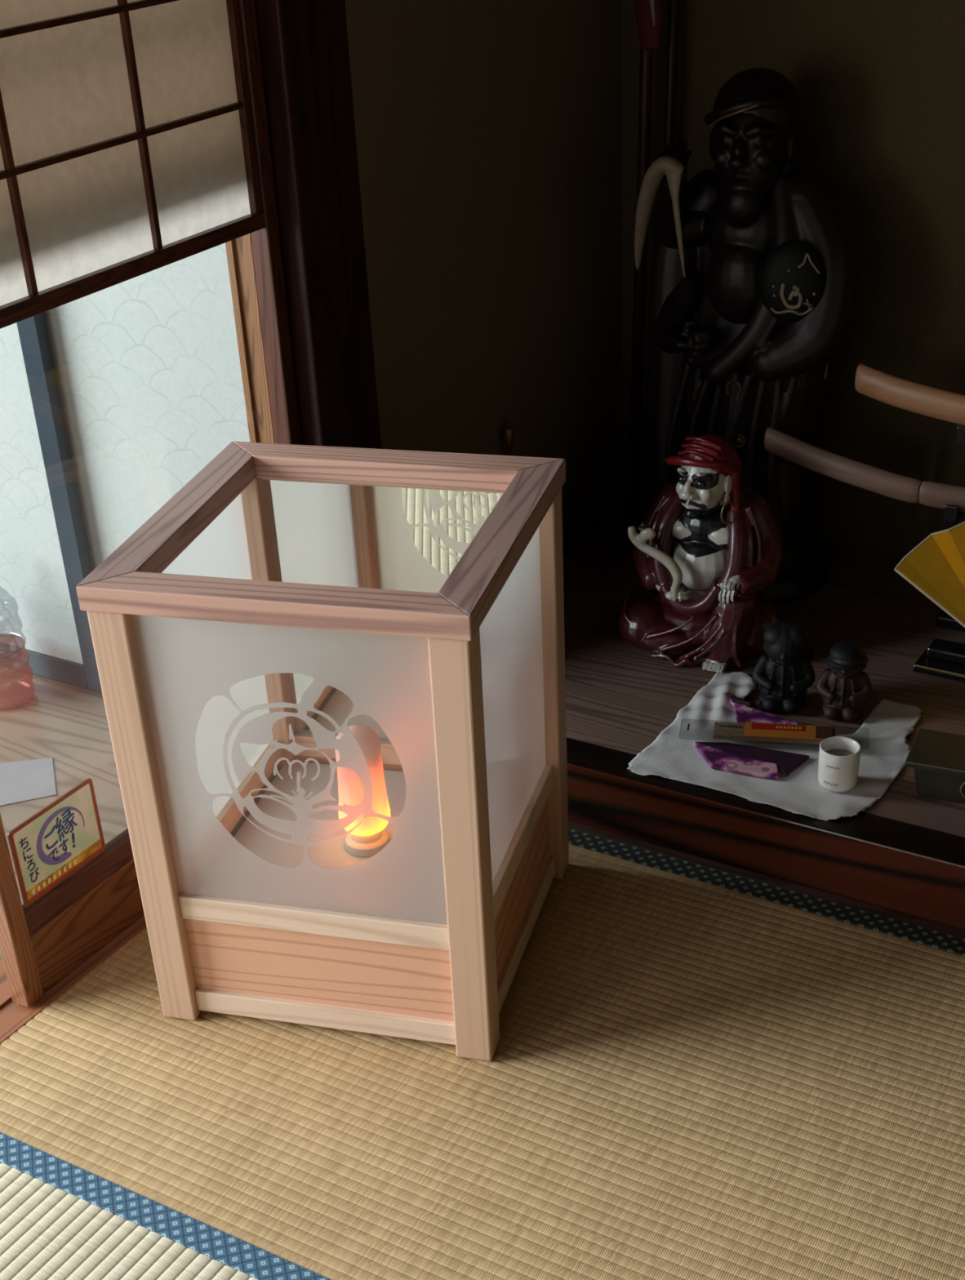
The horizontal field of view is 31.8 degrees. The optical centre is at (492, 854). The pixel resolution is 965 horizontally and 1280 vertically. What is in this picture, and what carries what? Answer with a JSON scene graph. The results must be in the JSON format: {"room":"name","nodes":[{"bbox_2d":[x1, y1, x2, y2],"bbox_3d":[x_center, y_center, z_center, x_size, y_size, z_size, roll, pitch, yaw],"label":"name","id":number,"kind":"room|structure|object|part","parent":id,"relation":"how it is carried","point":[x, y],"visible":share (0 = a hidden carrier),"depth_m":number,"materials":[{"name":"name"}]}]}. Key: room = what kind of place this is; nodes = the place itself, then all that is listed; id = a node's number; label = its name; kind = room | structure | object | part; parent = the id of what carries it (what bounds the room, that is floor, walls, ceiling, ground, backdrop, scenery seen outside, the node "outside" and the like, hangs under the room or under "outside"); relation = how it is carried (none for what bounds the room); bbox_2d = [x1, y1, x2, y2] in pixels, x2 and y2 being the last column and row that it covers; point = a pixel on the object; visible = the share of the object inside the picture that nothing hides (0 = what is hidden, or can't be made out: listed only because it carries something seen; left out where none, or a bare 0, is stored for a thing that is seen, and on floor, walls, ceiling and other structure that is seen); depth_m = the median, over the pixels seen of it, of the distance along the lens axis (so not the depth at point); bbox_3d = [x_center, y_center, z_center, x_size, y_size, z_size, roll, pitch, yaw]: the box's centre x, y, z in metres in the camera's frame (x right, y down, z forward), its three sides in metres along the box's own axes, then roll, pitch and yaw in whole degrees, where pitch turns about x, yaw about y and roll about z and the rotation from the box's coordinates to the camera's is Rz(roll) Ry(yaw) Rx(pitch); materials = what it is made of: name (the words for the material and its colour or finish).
{"room":"traditional dwelling","nodes":[
{"label":"traditional dwelling","id":0,"kind":"room"},
{"bbox_2d":[0,664,127,963],"bbox_3d":[-1.679,0.572,1.839,1.100,0.055,3.620,16,38,26],"label":"wooden shelf top","id":1,"kind":"structure","parent":0,"point":[41,717],"depth_m":2.88,"materials":[{"name":"brown wood"}]},
{"bbox_2d":[0,757,56,805],"bbox_3d":[-0.792,-0.119,2.763,0.152,0.001,0.149,-11,34,-11],"label":"paper sheet","id":2,"kind":"object","parent":1,"relation":"on","point":[20,781],"visible":1,"depth_m":2.76,"materials":[{"name":"grey paper"}]},
{"bbox_2d":[0,312,102,693],"bbox_3d":[-1.002,-1.144,2.643,0.662,1.850,0.022,16,38,26],"label":"door","id":3,"kind":"structure","parent":1,"relation":"on","point":[45,632],"depth_m":2.87,"materials":[{"name":"paper"}]},
{"bbox_3d":[-0.965,-0.393,3.140,0.578,0.046,0.022,16,38,26],"label":"frame rail","id":4,"kind":"part","parent":3,"relation":"part of","materials":[{"name":"paint"}]},
{"bbox_2d":[344,0,622,542],"bbox_3d":[-0.009,-1.375,2.454,0.040,2.380,0.790,16,38,26],"label":"wall","id":5,"kind":"structure","parent":0,"point":[488,133],"depth_m":2.66,"materials":[{"name":"beige paint"}]},
{"bbox_2d":[0,915,146,1044],"bbox_3d":[-1.182,0.721,1.508,0.124,0.030,3.514,16,38,26],"label":"trim","id":6,"kind":"structure","parent":5,"relation":"attached to","point":[13,1015],"depth_m":2.26,"materials":[{"name":"brown wood"}]},
{"bbox_2d":[43,243,249,571],"bbox_3d":[-0.549,-1.030,2.437,0.440,1.850,0.022,16,38,26],"label":"door","id":7,"kind":"structure","parent":5,"relation":"in","point":[147,367],"depth_m":2.63,"materials":[{"name":"paper"}]},
{"bbox_2d":[0,0,302,1007],"bbox_3d":[-0.490,-0.715,1.993,0.060,1.767,0.702,16,38,26],"label":"window frame","id":8,"kind":"structure","parent":5,"relation":"in","point":[135,138],"depth_m":2.04,"materials":[{"name":"brown wood"}]},
{"bbox_3d":[-0.540,-0.998,1.691,0.008,0.862,0.008,16,38,26],"label":"lattice post","id":9,"kind":"part","parent":8,"relation":"part of","materials":[{"name":"brown wood"}]},
{"bbox_2d":[7,777,105,906],"bbox_3d":[-0.565,-0.017,2.206,0.004,0.115,0.155,16,38,26],"label":"sign card","id":10,"kind":"object","parent":8,"relation":"attached to","point":[49,846],"visible":1,"depth_m":2.20,"materials":[{"name":"yellow"}]},
{"bbox_3d":[-0.442,-0.016,2.448,0.024,0.097,0.647,16,38,26],"label":"rail","id":11,"kind":"part","parent":8,"relation":"part of","materials":[{"name":"brown wood"}]},
{"bbox_3d":[-0.469,-0.679,2.004,0.012,0.020,0.647,16,38,26],"label":"lattice rail","id":12,"kind":"part","parent":8,"relation":"part of","materials":[{"name":"brown wood"}]},
{"bbox_3d":[-0.429,-1.106,1.845,0.008,0.862,0.008,16,38,26],"label":"lattice post","id":13,"kind":"part","parent":8,"relation":"part of","materials":[{"name":"brown wood"}]},
{"bbox_3d":[-0.327,-1.203,1.985,0.010,0.862,0.014,16,38,26],"label":"lattice post","id":14,"kind":"part","parent":8,"relation":"part of","materials":[{"name":"brown wood"}]},
{"bbox_2d":[225,233,275,443],"bbox_3d":[-0.344,-0.896,2.256,0.048,1.767,0.012,16,38,26],"label":"trim","id":15,"kind":"structure","parent":5,"relation":"attached to","point":[239,252],"depth_m":2.37,"materials":[{"name":"brown wood"}]},
{"bbox_2d":[254,0,380,448],"bbox_3d":[-0.284,-1.155,2.143,0.124,2.380,0.144,16,38,26],"label":"wooden pillar","id":16,"kind":"structure","parent":5,"relation":"attached to","point":[304,46],"depth_m":2.28,"materials":[{"name":"brown wood"}]},
{"bbox_2d":[566,762,964,930],"bbox_3d":[0.735,0.080,2.241,2.159,0.130,0.065,16,38,26],"label":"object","id":17,"kind":"structure","parent":5,"relation":"attached to","point":[931,889],"depth_m":2.38,"materials":[{"name":"brown wood"}]},
{"bbox_2d":[566,737,964,866],"bbox_3d":[0.732,0.025,2.205,2.159,0.001,0.064,16,38,26],"label":"trim","id":18,"kind":"structure","parent":5,"relation":"attached to","point":[897,834],"depth_m":2.34,"materials":[{"name":"paint"}]},
{"bbox_2d":[568,820,964,938],"bbox_3d":[0.592,0.107,2.301,1.904,0.031,0.019,16,38,26],"label":"trim","id":19,"kind":"structure","parent":5,"relation":"attached to","point":[784,884],"depth_m":2.39,"materials":[{"name":"brown wood"}]},
{"bbox_2d":[562,506,964,837],"bbox_3d":[0.966,-0.183,2.539,2.159,0.040,0.850,16,38,26],"label":"floor","id":20,"kind":"structure","parent":0,"point":[620,697],"depth_m":2.74,"materials":[{"name":"brown wood"}]},
{"bbox_2d":[503,426,513,455],"bbox_3d":[0.037,-0.583,2.896,0.036,0.308,0.036,16,38,26],"label":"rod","id":21,"kind":"object","parent":20,"relation":"on","point":[508,431],"visible":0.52,"depth_m":2.82,"materials":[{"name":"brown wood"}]},
{"bbox_2d":[626,0,662,529],"bbox_3d":[0.258,-1.152,2.839,0.043,1.300,0.071,-13,35,-15],"label":"pole","id":22,"kind":"object","parent":20,"relation":"on","point":[649,17],"visible":0.98,"depth_m":2.93,"materials":[{"name":"brown wood"}]},
{"bbox_2d":[654,0,679,500],"bbox_3d":[0.300,-1.170,2.863,0.039,1.300,0.017,16,38,26],"label":"pole","id":23,"kind":"object","parent":20,"relation":"on","point":[673,6],"visible":0.33,"depth_m":2.78,"materials":[{"name":"black wood"}]},
{"bbox_2d":[617,434,785,673],"bbox_3d":[0.343,-0.494,2.697,0.266,0.360,0.197,14,37,23],"label":"figurine","id":24,"kind":"object","parent":20,"relation":"on","point":[708,543],"visible":1,"depth_m":2.66,"materials":[{"name":"ceramic"}]},
{"bbox_3d":[0.240,-0.514,2.648,0.028,0.016,0.016,14,37,23],"label":"scepter knob","id":25,"kind":"part","parent":24,"relation":"part of","materials":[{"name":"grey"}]},
{"bbox_2d":[665,434,742,511],"bbox_3d":[0.334,-0.593,2.620,0.114,0.114,0.096,-17,36,-21],"label":"figurine head","id":26,"kind":"object","parent":24,"relation":"attached to","point":[709,472],"depth_m":2.59,"materials":[{"name":"red ceramic"}]},
{"bbox_2d":[634,67,858,603],"bbox_3d":[0.430,-0.833,2.787,0.352,0.851,0.264,15,37,25],"label":"monk statue","id":27,"kind":"object","parent":20,"relation":"on","point":[754,275],"visible":0.94,"depth_m":2.66,"materials":[{"name":"brown wood"}]},
{"bbox_2d":[703,67,804,190],"bbox_3d":[0.398,-1.089,2.601,0.143,0.216,0.168,16,38,26],"label":"statue head","id":28,"kind":"object","parent":27,"relation":"attached to","point":[756,142],"depth_m":2.55,"materials":[{"name":"brown wood"}]},
{"bbox_3d":[0.463,-0.882,2.607,0.104,0.124,0.044,2,34,7],"label":"round panel","id":29,"kind":"part","parent":27,"relation":"part of","materials":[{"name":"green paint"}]},
{"bbox_2d":[626,671,923,821],"bbox_3d":[0.438,-0.177,2.514,0.360,0.018,0.370,16,38,26],"label":"cloth","id":30,"kind":"object","parent":20,"relation":"on","point":[885,749],"visible":0.78,"depth_m":2.48,"materials":[{"name":"white fabric"}]},
{"bbox_2d":[693,742,809,780],"bbox_3d":[0.369,-0.140,2.468,0.172,0.007,0.077,11,36,20],"label":"packet","id":31,"kind":"object","parent":30,"relation":"on","point":[753,761],"visible":1,"depth_m":2.46,"materials":[{"name":"purple paper"}]},
{"bbox_2d":[728,693,798,724],"bbox_3d":[0.398,-0.208,2.558,0.144,0.012,0.057,26,43,36],"label":"pouch","id":32,"kind":"object","parent":30,"relation":"on","point":[744,713],"visible":0.84,"depth_m":2.56,"materials":[{"name":"purple fabric"}]},
{"bbox_2d":[679,718,866,746],"bbox_3d":[0.417,-0.180,2.503,0.277,0.011,0.050,4,34,10],"label":"packet","id":33,"kind":"object","parent":30,"relation":"on","point":[753,731],"visible":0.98,"depth_m":2.50,"materials":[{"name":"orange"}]},
{"bbox_2d":[817,736,861,791],"bbox_3d":[0.490,-0.127,2.391,0.057,0.062,0.057,16,38,26],"label":"cup","id":34,"kind":"object","parent":30,"relation":"on","point":[838,763],"visible":1,"depth_m":2.38,"materials":[{"name":"ceramic"}]},
{"bbox_2d":[751,621,815,713],"bbox_3d":[0.445,-0.287,2.576,0.095,0.140,0.079,5,34,12],"label":"wooden figurine","id":35,"kind":"object","parent":20,"relation":"on","point":[783,676],"visible":1,"depth_m":2.56,"materials":[{"name":"brown wood"}]},
{"bbox_2d":[763,621,814,662],"bbox_3d":[0.450,-0.311,2.567,0.077,0.090,0.066,5,34,12],"label":"figurine head","id":36,"kind":"object","parent":35,"relation":"attached to","point":[784,641],"depth_m":2.54,"materials":[{"name":"brown wood"}]},
{"bbox_2d":[815,640,872,721],"bbox_3d":[0.530,-0.261,2.549,0.074,0.120,0.072,-16,36,-18],"label":"wooden figurine","id":37,"kind":"object","parent":20,"relation":"on","point":[843,687],"visible":1,"depth_m":2.54,"materials":[{"name":"brown wood"}]},
{"bbox_2d":[826,640,867,671],"bbox_3d":[0.531,-0.287,2.536,0.062,0.063,0.062,7,35,15],"label":"figurine head","id":38,"kind":"object","parent":37,"relation":"attached to","point":[846,655],"depth_m":2.51,"materials":[{"name":"brown wood"}]},
{"bbox_2d":[904,728,964,803],"bbox_3d":[0.688,-0.112,2.362,0.208,0.060,0.099,11,36,20],"label":"box","id":39,"kind":"object","parent":20,"relation":"on","point":[937,758],"visible":1,"depth_m":2.35,"materials":[{"name":"green cardboard"}]},
{"bbox_2d":[912,638,964,682],"bbox_3d":[0.812,-0.311,2.625,0.296,0.090,0.080,16,38,26],"label":"stand","id":40,"kind":"object","parent":20,"relation":"on","point":[945,659],"visible":1,"depth_m":2.68,"materials":[{"name":"black paint"}]},
{"bbox_2d":[893,521,964,627],"bbox_3d":[0.809,-0.400,2.567,0.421,0.239,0.036,16,38,26],"label":"folding fan","id":41,"kind":"object","parent":40,"relation":"on","point":[935,566],"visible":1,"depth_m":2.62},
{"bbox_2d":[935,426,964,631],"bbox_3d":[0.858,-0.514,2.593,0.340,0.460,0.189,16,38,26],"label":"rack","id":42,"kind":"object","parent":20,"relation":"on","point":[952,515],"visible":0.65,"depth_m":2.58,"materials":[{"name":"black paint"}]},
{"bbox_2d":[764,426,964,512],"bbox_3d":[0.752,-0.551,2.552,0.726,0.091,0.047,15,37,25],"label":"sword","id":43,"kind":"object","parent":42,"relation":"on","point":[835,466],"visible":1,"depth_m":2.62,"materials":[{"name":"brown wood"}]},
{"bbox_2d":[854,364,964,425],"bbox_3d":[0.889,-0.615,2.443,0.792,0.071,0.044,19,40,30],"label":"sword","id":44,"kind":"object","parent":42,"relation":"on","point":[892,390],"visible":1,"depth_m":2.58,"materials":[{"name":"brown wood"}]},
{"bbox_3d":[0.730,-0.549,2.618,0.020,0.028,0.129,16,38,26],"label":"arm","id":45,"kind":"part","parent":42,"relation":"part of","materials":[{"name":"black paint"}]},
{"bbox_3d":[0.729,-0.650,2.559,0.020,0.028,0.113,16,38,26],"label":"arm","id":46,"kind":"part","parent":42,"relation":"part of","materials":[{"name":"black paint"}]},
{"bbox_2d":[621,0,964,556],"bbox_3d":[1.134,-1.309,2.270,2.200,2.380,0.049,16,38,26],"label":"wall","id":47,"kind":"structure","parent":0,"point":[879,84],"depth_m":2.79,"materials":[{"name":"beige paint"}]},
{"bbox_3d":[0.478,0.925,1.149,3.200,0.049,4.500,16,38,26],"label":"floor","id":48,"kind":"structure","parent":0,"visible":0},
{"bbox_2d":[0,1162,258,1279],"bbox_3d":[-0.293,0.962,1.079,1.905,0.030,1.578,16,38,26],"label":"mat","id":49,"kind":"object","parent":48,"relation":"on","point":[47,1232],"visible":1,"depth_m":1.87,"materials":[{"name":"beige wicker"}]},
{"bbox_2d":[0,828,964,1279],"bbox_3d":[0.348,0.342,1.965,1.905,0.031,0.935,16,38,26],"label":"mat","id":50,"kind":"object","parent":48,"relation":"on","point":[695,1072],"visible":0.69,"depth_m":2.02,"materials":[{"name":"beige wicker"}]},
{"bbox_2d":[75,441,568,1061],"bbox_3d":[-0.170,-0.142,2.155,0.449,0.608,0.460,6,35,13],"label":"wooden lantern","id":51,"kind":"object","parent":50,"relation":"on","point":[286,598],"visible":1,"depth_m":2.05,"materials":[{"name":"brown wood"}]},
{"bbox_3d":[-0.410,-0.041,2.046,0.046,0.579,0.046,6,35,13],"label":"post","id":52,"kind":"part","parent":51,"relation":"part of","materials":[{"name":"brown wood"}]},
{"bbox_3d":[-0.365,-0.228,2.158,0.002,0.391,0.367,6,35,13],"label":"pane","id":53,"kind":"part","parent":51,"relation":"part of","materials":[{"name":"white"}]},
{"bbox_3d":[-0.357,-0.054,2.273,0.022,0.033,0.359,6,35,13],"label":"rail","id":54,"kind":"part","parent":51,"relation":"part of","materials":[{"name":"brown wood"}]},
{"bbox_3d":[-0.309,-0.261,2.371,0.046,0.579,0.046,6,35,13],"label":"post","id":55,"kind":"part","parent":51,"relation":"part of","materials":[{"name":"brown wood"}]},
{"bbox_3d":[-0.232,-0.257,1.842,0.349,0.008,0.018,6,35,13],"label":"rail","id":56,"kind":"part","parent":51,"relation":"part of","materials":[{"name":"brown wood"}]},
{"bbox_3d":[-0.225,-0.094,1.946,0.357,0.391,0.004,6,34,13],"label":"crest pane","id":57,"kind":"part","parent":51,"relation":"part of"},
{"bbox_3d":[-0.215,0.078,2.063,0.349,0.033,0.022,6,35,13],"label":"rail","id":58,"kind":"part","parent":51,"relation":"part of","materials":[{"name":"brown wood"}]},
{"bbox_3d":[-0.209,0.200,2.144,0.349,0.032,0.022,6,35,13],"label":"rail","id":59,"kind":"part","parent":51,"relation":"part of","materials":[{"name":"brown wood"}]},
{"bbox_3d":[-0.113,-0.144,2.391,0.349,0.033,0.022,6,35,13],"label":"rail","id":60,"kind":"part","parent":51,"relation":"part of","materials":[{"name":"brown wood"}]},
{"bbox_2d":[334,724,390,857],"bbox_3d":[-0.169,-0.086,2.193,0.068,0.176,0.068,6,35,13],"label":"bulb","id":61,"kind":"object","parent":51,"relation":"in","point":[370,837],"visible":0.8,"depth_m":2.17,"materials":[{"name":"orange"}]},
{"bbox_2d":[345,829,389,857],"bbox_3d":[-0.165,-0.025,2.233,0.058,0.028,0.058,6,35,13],"label":"socket","id":62,"kind":"object","parent":61,"relation":"attached to","point":[358,843],"depth_m":2.22,"materials":[{"name":"white plastic"}]},
{"bbox_3d":[-0.130,-0.479,2.169,0.349,0.008,0.018,6,35,13],"label":"rail","id":63,"kind":"part","parent":51,"relation":"part of","materials":[{"name":"brown wood"}]},
{"bbox_3d":[-0.122,-0.318,2.276,0.357,0.391,0.003,6,35,13],"label":"mirror pane","id":64,"kind":"part","parent":51,"relation":"part of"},
{"bbox_3d":[-0.029,0.000,1.955,0.046,0.579,0.046,6,35,13],"label":"post","id":65,"kind":"part","parent":51,"relation":"part of","materials":[{"name":"brown wood"}]},
{"bbox_3d":[0.020,-0.186,2.066,0.002,0.391,0.367,6,35,13],"label":"pane","id":66,"kind":"part","parent":51,"relation":"part of","materials":[{"name":"white paper"}]},
{"bbox_3d":[0.028,-0.013,2.181,0.022,0.033,0.359,6,35,13],"label":"rail","id":67,"kind":"part","parent":51,"relation":"part of","materials":[{"name":"brown wood"}]},
{"bbox_3d":[0.034,0.110,2.262,0.022,0.032,0.359,6,35,13],"label":"rail","id":68,"kind":"part","parent":51,"relation":"part of","materials":[{"name":"brown wood"}]},
{"bbox_3d":[0.072,-0.220,2.280,0.046,0.579,0.046,6,35,13],"label":"post","id":69,"kind":"part","parent":51,"relation":"part of","materials":[{"name":"brown wood"}]}
]}

